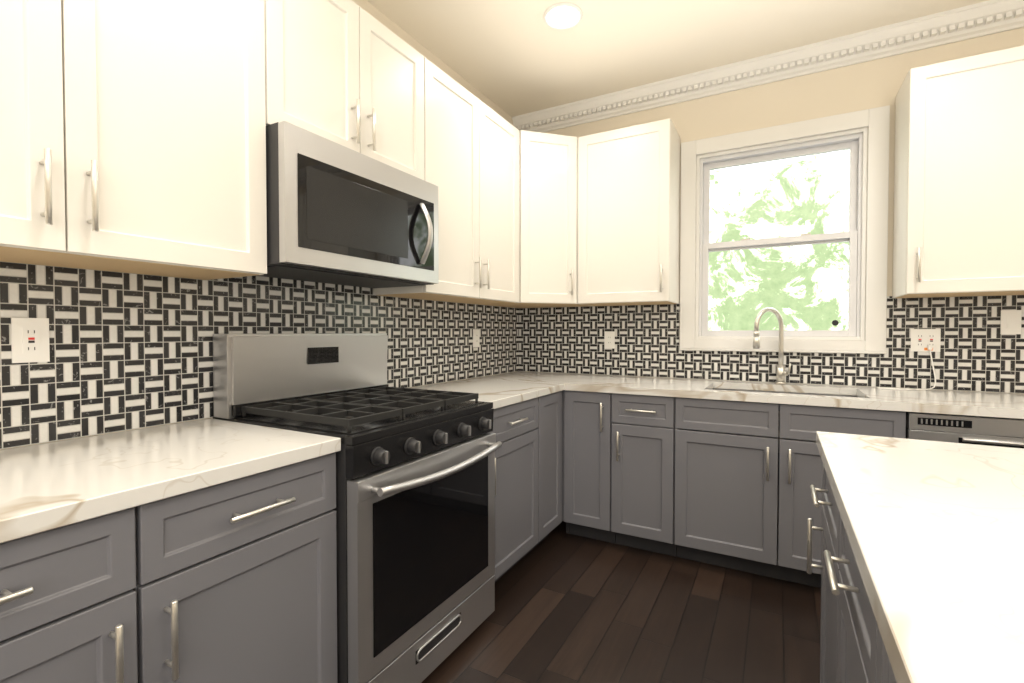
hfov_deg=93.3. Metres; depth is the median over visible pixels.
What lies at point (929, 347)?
cord
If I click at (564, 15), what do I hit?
recessed light
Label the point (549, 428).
base cabinet
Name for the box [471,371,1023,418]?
countertop
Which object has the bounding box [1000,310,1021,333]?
light switch
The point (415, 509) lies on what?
stove
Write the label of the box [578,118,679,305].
upper cabinet
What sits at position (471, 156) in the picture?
upper cabinet
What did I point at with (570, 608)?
floor
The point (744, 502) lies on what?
base cabinet
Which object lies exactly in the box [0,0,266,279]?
upper cabinet
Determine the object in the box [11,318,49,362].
electrical outlet
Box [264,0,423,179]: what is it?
upper cabinet
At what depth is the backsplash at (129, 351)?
1.54 m
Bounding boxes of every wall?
[0,0,516,449]
[524,27,1023,393]
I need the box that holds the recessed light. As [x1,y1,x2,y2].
[543,2,582,28]
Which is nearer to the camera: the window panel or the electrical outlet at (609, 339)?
the window panel
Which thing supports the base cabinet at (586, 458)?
on the floor
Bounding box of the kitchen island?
[807,447,898,682]
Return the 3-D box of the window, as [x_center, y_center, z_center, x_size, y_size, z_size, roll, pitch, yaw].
[1.552,-0.594,2.853,1.050,1.307,0.122,1,1,29]
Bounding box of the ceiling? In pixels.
[367,0,988,116]
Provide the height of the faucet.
0.436 m
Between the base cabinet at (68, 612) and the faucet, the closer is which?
the base cabinet at (68, 612)
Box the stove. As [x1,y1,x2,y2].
[213,333,501,682]
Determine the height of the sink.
0.300 m
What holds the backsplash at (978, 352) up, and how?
attached to the wall at (861, 86)
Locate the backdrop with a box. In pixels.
[708,150,849,329]
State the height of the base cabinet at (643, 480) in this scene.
0.875 m
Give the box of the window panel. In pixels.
[699,133,862,336]
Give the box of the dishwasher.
[906,412,1023,448]
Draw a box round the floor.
[421,521,820,682]
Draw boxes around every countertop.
[0,379,563,542]
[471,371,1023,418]
[816,431,1023,682]
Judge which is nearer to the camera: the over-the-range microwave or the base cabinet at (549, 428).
the over-the-range microwave
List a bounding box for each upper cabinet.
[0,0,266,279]
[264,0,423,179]
[373,57,518,303]
[478,130,589,307]
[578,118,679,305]
[892,45,1023,297]
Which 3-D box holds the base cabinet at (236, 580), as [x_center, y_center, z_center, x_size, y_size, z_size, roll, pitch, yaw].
[-0.867,0.748,1.305,0.658,0.875,0.484,1,1,29]
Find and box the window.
[680,105,889,353]
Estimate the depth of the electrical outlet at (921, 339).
2.49 m
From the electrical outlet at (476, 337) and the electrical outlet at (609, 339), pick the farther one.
the electrical outlet at (609, 339)
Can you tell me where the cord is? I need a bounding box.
[877,345,935,389]
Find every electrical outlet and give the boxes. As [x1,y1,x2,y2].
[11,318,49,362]
[473,329,479,346]
[604,331,614,348]
[911,329,940,351]
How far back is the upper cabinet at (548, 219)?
3.01 m
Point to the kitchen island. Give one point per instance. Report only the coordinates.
(852, 650)
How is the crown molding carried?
attached to the wall at (861, 86)
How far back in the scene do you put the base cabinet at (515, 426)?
2.32 m
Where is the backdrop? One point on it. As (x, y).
(767, 323)
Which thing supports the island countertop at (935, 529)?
on the kitchen island
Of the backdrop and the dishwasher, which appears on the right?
the dishwasher
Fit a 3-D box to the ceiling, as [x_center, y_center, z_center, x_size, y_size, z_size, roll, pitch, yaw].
[0.650,-1.613,0.259,4.540,0.080,5.540,1,1,29]
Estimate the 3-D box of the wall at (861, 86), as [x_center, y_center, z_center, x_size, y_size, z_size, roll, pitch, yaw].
[1.959,-0.232,2.660,4.300,2.780,0.120,1,1,29]
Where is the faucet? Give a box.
[753,307,790,383]
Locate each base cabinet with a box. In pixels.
[0,507,137,682]
[133,453,336,682]
[489,397,537,581]
[522,391,561,557]
[562,390,615,542]
[611,393,676,556]
[674,397,905,587]
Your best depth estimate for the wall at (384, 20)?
2.64 m
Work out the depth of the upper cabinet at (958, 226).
2.18 m
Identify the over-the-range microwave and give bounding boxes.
[257,121,438,287]
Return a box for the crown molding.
[512,0,1023,132]
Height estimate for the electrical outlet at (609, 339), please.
0.116 m
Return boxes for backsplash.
[0,261,518,448]
[519,295,1023,393]
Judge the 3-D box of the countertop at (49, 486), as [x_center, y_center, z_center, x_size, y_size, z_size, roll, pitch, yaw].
[-0.723,0.285,1.581,0.640,0.037,3.082,1,1,29]

